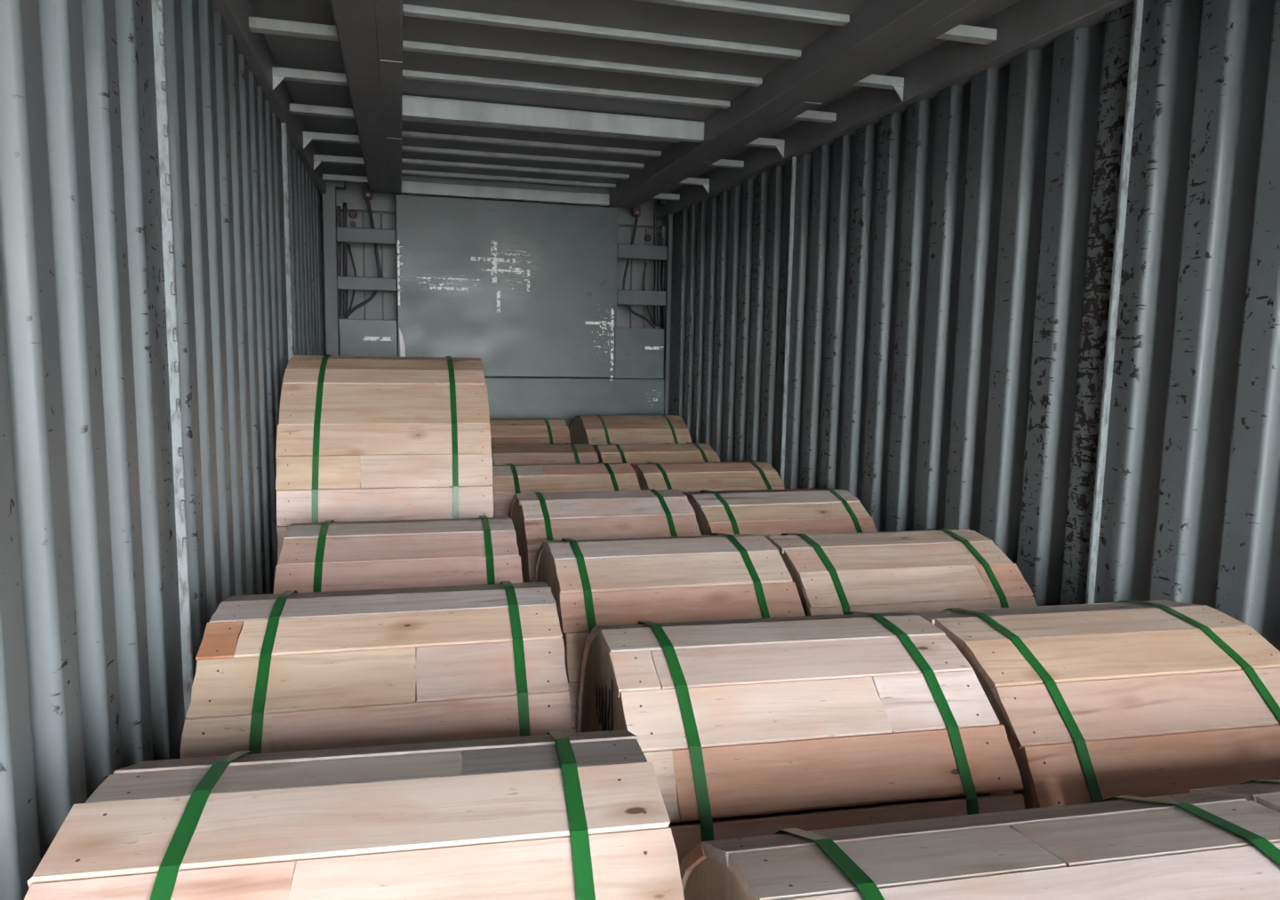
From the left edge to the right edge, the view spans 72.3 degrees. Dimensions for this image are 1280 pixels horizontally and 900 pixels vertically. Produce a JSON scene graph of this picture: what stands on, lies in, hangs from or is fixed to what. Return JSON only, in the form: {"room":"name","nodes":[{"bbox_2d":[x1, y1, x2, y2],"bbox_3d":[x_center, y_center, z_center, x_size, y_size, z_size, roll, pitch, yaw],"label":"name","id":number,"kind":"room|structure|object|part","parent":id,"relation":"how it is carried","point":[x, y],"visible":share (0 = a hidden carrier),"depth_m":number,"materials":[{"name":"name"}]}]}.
{"room":"shipping container interior","nodes":[
{"label":"shipping container interior","id":0,"kind":"room"},
{"bbox_2d":[0,0,326,899],"bbox_3d":[-0.978,-0.043,1.706,0.125,2.558,9.110,-1,7,-15],"label":"wall","id":1,"kind":"structure","parent":0,"point":[161,283],"depth_m":1.63,"materials":[{"name":"metal"}]},
{"bbox_3d":[-0.419,0.254,-0.349,0.036,2.285,4.690,-1,7,-15],"label":"corrugated panel","id":2,"kind":"part","parent":1,"relation":"part of","materials":[{"name":"paint"}]},
{"bbox_3d":[-1.306,-0.156,2.896,0.036,2.285,2.088,-1,7,-15],"label":"corrugated panel","id":3,"kind":"part","parent":1,"relation":"part of","materials":[{"name":"paint"}]},
{"bbox_3d":[-0.964,-1.210,1.594,0.095,0.153,9.050,-1,7,-15],"label":"rail","id":4,"kind":"part","parent":1,"relation":"part of","materials":[{"name":"metal"}]},
{"bbox_3d":[-1.824,-0.396,4.792,0.036,2.285,1.872,-1,7,-15],"label":"corrugated panel","id":5,"kind":"part","parent":1,"relation":"part of","materials":[{"name":"paint"}]},
{"bbox_2d":[320,180,672,431],"bbox_3d":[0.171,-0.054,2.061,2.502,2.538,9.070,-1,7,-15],"label":"wall","id":6,"kind":"structure","parent":0,"point":[533,292],"depth_m":6.03,"materials":[{"name":"metal"}]},
{"bbox_3d":[-2.020,-0.535,5.766,0.080,2.321,0.090,-1,7,-15],"label":"post","id":7,"kind":"part","parent":6,"relation":"part of","materials":[{"name":"metal"}]},
{"bbox_2d":[336,206,340,316],"bbox_3d":[-1.988,-1.243,5.775,0.038,0.715,0.022,-1,7,-15],"label":"hose","id":8,"kind":"object","parent":6,"relation":"attached to","point":[338,207],"visible":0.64,"depth_m":5.76,"materials":[{"name":"black rubber"}]},
{"bbox_2d":[343,202,346,316],"bbox_3d":[-1.956,-1.261,5.802,0.040,0.741,0.024,-1,7,-15],"label":"pipe","id":9,"kind":"object","parent":6,"relation":"attached to","point":[344,204],"visible":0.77,"depth_m":5.79,"materials":[{"name":"black metal"}]},
{"bbox_2d":[347,244,356,311],"bbox_3d":[-1.938,-1.137,5.875,0.070,0.479,0.014,-1,7,-15],"label":"wire","id":10,"kind":"object","parent":6,"relation":"attached to","point":[348,245],"visible":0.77,"depth_m":5.87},
{"bbox_2d":[350,221,355,227],"bbox_3d":[-1.955,-1.540,5.961,0.039,0.040,0.026,-1,7,-15],"label":"socket","id":11,"kind":"object","parent":6,"relation":"attached to","point":[352,223],"visible":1,"depth_m":5.96,"materials":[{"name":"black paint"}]},
{"bbox_2d":[348,209,357,218],"bbox_3d":[-1.952,-1.605,5.954,0.058,0.060,0.026,-1,7,-15],"label":"socket","id":12,"kind":"object","parent":6,"relation":"attached to","point":[352,213],"visible":1,"depth_m":5.95,"materials":[{"name":"black paint"}]},
{"bbox_2d":[344,290,376,318],"bbox_3d":[-1.842,-1.011,5.802,0.235,0.277,0.020,-1,7,-15],"label":"cable","id":13,"kind":"object","parent":6,"relation":"attached to","point":[372,295],"visible":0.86,"depth_m":5.80,"materials":[{"name":"black rubber"}]},
{"bbox_3d":[-1.785,-1.400,5.712,0.368,0.094,0.012,-1,7,-15],"label":"rung plate","id":14,"kind":"part","parent":6,"relation":"part of","materials":[{"name":"paint"}]},
{"bbox_3d":[-1.790,-1.092,5.749,0.368,0.084,0.012,-1,7,-15],"label":"rung plate","id":15,"kind":"part","parent":6,"relation":"part of","materials":[{"name":"paint"}]},
{"bbox_3d":[-1.612,-0.536,5.900,0.038,2.306,0.060,-1,7,-15],"label":"post","id":16,"kind":"part","parent":6,"relation":"part of","materials":[{"name":"metal"}]},
{"bbox_2d":[399,328,405,356],"bbox_3d":[-1.584,-0.719,5.831,0.037,0.200,0.004,-1,7,-15],"label":"strip","id":17,"kind":"object","parent":6,"relation":"attached to","point":[402,343],"visible":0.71,"depth_m":5.83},
{"bbox_3d":[-0.974,-1.747,6.213,2.450,0.199,0.030,-1,7,-15],"label":"plate","id":18,"kind":"part","parent":6,"relation":"part of","materials":[{"name":"paint"}]},
{"bbox_3d":[-0.206,-0.552,6.282,0.055,2.295,0.060,-1,7,-15],"label":"post","id":19,"kind":"part","parent":6,"relation":"part of","materials":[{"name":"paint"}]},
{"bbox_3d":[0.012,-1.085,6.243,0.358,0.104,0.012,-1,7,-15],"label":"rung plate","id":20,"kind":"part","parent":6,"relation":"part of","materials":[{"name":"paint"}]},
{"bbox_3d":[0.018,-1.403,6.204,0.358,0.098,0.012,-1,7,-15],"label":"rung plate","id":21,"kind":"part","parent":6,"relation":"part of","materials":[{"name":"paint"}]},
{"bbox_2d":[641,263,654,324],"bbox_3d":[0.065,-1.144,6.431,0.106,0.453,0.014,-1,7,-15],"label":"wire","id":22,"kind":"object","parent":6,"relation":"attached to","point":[644,270],"visible":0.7,"depth_m":6.41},
{"bbox_2d":[644,234,651,241],"bbox_3d":[0.059,-1.576,6.507,0.051,0.052,0.026,-1,7,-15],"label":"socket","id":23,"kind":"object","parent":6,"relation":"attached to","point":[647,238],"visible":1,"depth_m":6.50,"materials":[{"name":"black paint"}]},
{"bbox_2d":[653,213,657,325],"bbox_3d":[0.113,-1.307,6.341,0.050,0.797,0.026,-1,7,-15],"label":"pipe","id":24,"kind":"object","parent":6,"relation":"attached to","point":[654,214],"visible":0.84,"depth_m":6.33,"materials":[{"name":"black metal"}]},
{"bbox_2d":[662,226,664,328],"bbox_3d":[0.174,-1.245,6.365,0.044,0.744,0.040,-1,7,-15],"label":"pipe","id":25,"kind":"object","parent":6,"relation":"attached to","point":[663,228],"visible":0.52,"depth_m":6.34,"materials":[{"name":"black metal"}]},
{"bbox_2d":[657,232,661,325],"bbox_3d":[0.142,-1.246,6.388,0.020,0.664,0.019,-4,9,-37],"label":"hose","id":26,"kind":"object","parent":25,"relation":"attached to","point":[660,234],"visible":0.81,"depth_m":6.38,"materials":[{"name":"black rubber"}]},
{"bbox_3d":[0.206,-0.578,6.369,0.067,2.341,0.090,-1,7,-15],"label":"post","id":27,"kind":"part","parent":6,"relation":"part of","materials":[{"name":"metal"}]},
{"bbox_2d":[248,0,1020,207],"bbox_3d":[0.179,-1.239,1.913,2.470,0.170,9.070,-1,7,-15],"label":"ceiling","id":28,"kind":"structure","parent":0,"point":[611,103],"depth_m":3.40,"materials":[{"name":"paint"}]},
{"bbox_2d":[363,186,372,199],"bbox_3d":[-1.792,-1.692,5.766,0.056,0.075,0.050,-1,7,-15],"label":"clamp","id":29,"kind":"object","parent":28,"relation":"attached to","point":[367,194],"visible":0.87,"depth_m":5.75,"materials":[{"name":"metal"}]},
{"bbox_2d":[366,199,382,277],"bbox_3d":[-1.767,-1.412,5.814,0.098,0.520,0.022,-1,7,-15],"label":"cable","id":30,"kind":"object","parent":29,"relation":"hanging from","point":[367,200],"visible":0.88,"depth_m":5.82,"materials":[{"name":"black rubber"}]},
{"bbox_2d":[632,205,640,216],"bbox_3d":[-0.024,-1.706,6.247,0.056,0.075,0.050,-1,7,-15],"label":"clamp","id":31,"kind":"object","parent":28,"relation":"attached to","point":[636,211],"visible":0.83,"depth_m":6.23,"materials":[{"name":"metal"}]},
{"bbox_2d":[622,215,655,328],"bbox_3d":[-0.001,-1.274,6.272,0.257,0.800,0.020,-1,7,-15],"label":"cable","id":32,"kind":"object","parent":31,"relation":"hanging from","point":[651,324],"visible":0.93,"depth_m":6.24,"materials":[{"name":"black rubber"}]},
{"bbox_2d":[653,0,1279,651],"bbox_3d":[1.309,-0.075,2.327,0.135,2.558,9.110,-1,7,-15],"label":"wall","id":33,"kind":"structure","parent":0,"point":[1027,300],"depth_m":2.67,"materials":[{"name":"metal"}]},
{"bbox_3d":[0.492,-0.421,5.353,0.036,2.285,2.005,-1,7,-15],"label":"corrugated panel","id":34,"kind":"part","parent":33,"relation":"part of","materials":[{"name":"paint"}]},
{"bbox_3d":[1.323,-1.243,2.215,0.105,0.153,9.050,-1,7,-15],"label":"rail","id":35,"kind":"part","parent":33,"relation":"part of","materials":[{"name":"metal"}]},
{"bbox_3d":[1.025,-0.174,3.400,0.036,2.285,2.073,-1,7,-15],"label":"corrugated panel","id":36,"kind":"part","parent":33,"relation":"part of","materials":[{"name":"paint"}]},
{"bbox_3d":[1.895,0.228,0.219,0.036,2.285,4.572,-1,7,-15],"label":"corrugated panel","id":37,"kind":"part","parent":33,"relation":"part of","materials":[{"name":"paint"}]},
{"bbox_3d":[0.133,1.185,2.212,2.450,0.160,9.120,-1,7,-15],"label":"floor","id":38,"kind":"structure","parent":0,"visible":0},
{"bbox_2d":[24,729,684,899],"bbox_3d":[-0.343,0.817,1.188,0.715,0.802,0.803,0,7,-11],"label":"cable reel","id":39,"kind":"object","parent":38,"relation":"on","point":[555,815],"visible":1,"depth_m":1.05,"materials":[{"name":"wood"}]},
{"bbox_2d":[180,581,571,759],"bbox_3d":[-0.571,0.716,1.992,0.744,0.803,0.797,-1,7,-13],"label":"cable reel","id":40,"kind":"object","parent":38,"relation":"on","point":[288,671],"visible":0.55,"depth_m":1.73,"materials":[{"name":"wood"}]},
{"bbox_2d":[275,354,493,566],"bbox_3d":[-1.059,0.248,3.725,0.752,1.296,1.293,-1,7,-15],"label":"cable reel","id":41,"kind":"object","parent":38,"relation":"on","point":[359,438],"visible":0.69,"depth_m":3.18,"materials":[{"name":"wood"}]},
{"bbox_2d":[273,515,522,593],"bbox_3d":[-0.746,0.617,2.783,0.684,0.803,0.800,-1,7,-14],"label":"cable reel","id":42,"kind":"object","parent":38,"relation":"on","point":[328,556],"visible":0.34,"depth_m":2.56,"materials":[{"name":"wood"}]},
{"bbox_2d":[489,417,570,445],"bbox_3d":[-0.842,0.229,5.700,0.691,0.867,0.869,-1,7,-15],"label":"cable reel","id":43,"kind":"object","parent":38,"relation":"on","point":[503,431],"visible":0.2,"depth_m":5.48,"materials":[{"name":"wood"}]},
{"bbox_2d":[491,442,599,464],"bbox_3d":[-0.616,0.363,4.899,0.691,0.800,0.801,-1,7,-15],"label":"cable reel","id":44,"kind":"object","parent":38,"relation":"on","point":[567,453],"visible":0.14,"depth_m":4.73,"materials":[{"name":"wood"}]},
{"bbox_2d":[492,462,640,517],"bbox_3d":[-0.387,0.459,4.137,0.675,0.800,0.802,-1,7,-15],"label":"cable reel","id":45,"kind":"object","parent":38,"relation":"on","point":[509,480],"visible":0.23,"depth_m":3.93,"materials":[{"name":"wood"}]},
{"bbox_2d":[508,489,701,583],"bbox_3d":[-0.156,0.557,3.372,0.639,0.801,0.800,-1,7,-15],"label":"cable reel","id":46,"kind":"object","parent":38,"relation":"on","point":[536,517],"visible":0.32,"depth_m":3.15,"materials":[{"name":"wood"}]},
{"bbox_2d":[568,414,691,445],"bbox_3d":[-0.085,0.206,5.894,0.687,0.894,0.892,-1,7,-15],"label":"cable reel","id":47,"kind":"object","parent":38,"relation":"on","point":[595,429],"visible":0.32,"depth_m":5.63,"materials":[{"name":"wood"}]},
{"bbox_2d":[592,442,720,463],"bbox_3d":[0.060,0.358,5.041,0.669,0.800,0.800,-1,7,-15],"label":"cable reel","id":48,"kind":"object","parent":38,"relation":"on","point":[688,452],"visible":0.2,"depth_m":4.86,"materials":[{"name":"wood"}]},
{"bbox_2d":[535,533,805,733],"bbox_3d":[0.049,0.654,2.594,0.657,0.803,0.797,-1,7,-14],"label":"cable reel","id":49,"kind":"object","parent":38,"relation":"on","point":[593,583],"visible":0.4,"depth_m":2.35,"materials":[{"name":"wood"}]},
{"bbox_2d":[630,460,784,492],"bbox_3d":[0.289,0.455,4.277,0.665,0.801,0.801,-1,7,-15],"label":"cable reel","id":50,"kind":"object","parent":38,"relation":"on","point":[740,476],"visible":0.24,"depth_m":4.08,"materials":[{"name":"wood"}]},
{"bbox_2d":[681,487,877,535],"bbox_3d":[0.496,0.554,3.493,0.659,0.802,0.800,-1,7,-15],"label":"cable reel","id":51,"kind":"object","parent":38,"relation":"on","point":[812,510],"visible":0.32,"depth_m":3.28,"materials":[{"name":"wood"}]},
{"bbox_2d":[575,611,1024,869],"bbox_3d":[0.261,0.752,1.820,0.696,0.799,0.803,0,7,-11],"label":"cable reel","id":52,"kind":"object","parent":38,"relation":"on","point":[752,727],"visible":0.65,"depth_m":1.55,"materials":[{"name":"wood"}]},
{"bbox_2d":[763,528,1037,616],"bbox_3d":[0.718,0.651,2.724,0.687,0.802,0.798,-1,7,-13],"label":"cable reel","id":53,"kind":"object","parent":38,"relation":"on","point":[920,571],"visible":0.33,"depth_m":2.48,"materials":[{"name":"wood"}]},
{"bbox_2d":[680,793,1279,899],"bbox_3d":[0.465,0.853,1.018,0.722,0.803,0.799,0,7,-12],"label":"cable reel","id":54,"kind":"object","parent":38,"relation":"on","point":[1182,846],"visible":0.99,"depth_m":1.00,"materials":[{"name":"wood"}]},
{"bbox_2d":[904,600,1279,809],"bbox_3d":[0.949,0.750,1.948,0.686,0.802,0.798,0,7,-12],"label":"cable reel","id":55,"kind":"object","parent":38,"relation":"on","point":[1094,702],"visible":0.54,"depth_m":1.67,"materials":[{"name":"wood"}]},
{"bbox_2d":[1186,779,1279,812],"bbox_3d":[1.164,0.848,1.169,0.689,0.802,0.796,0,7,-12],"label":"cable reel","id":56,"kind":"object","parent":38,"relation":"on","point":[1267,793],"visible":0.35,"depth_m":1.21,"materials":[{"name":"wood"}]}
]}

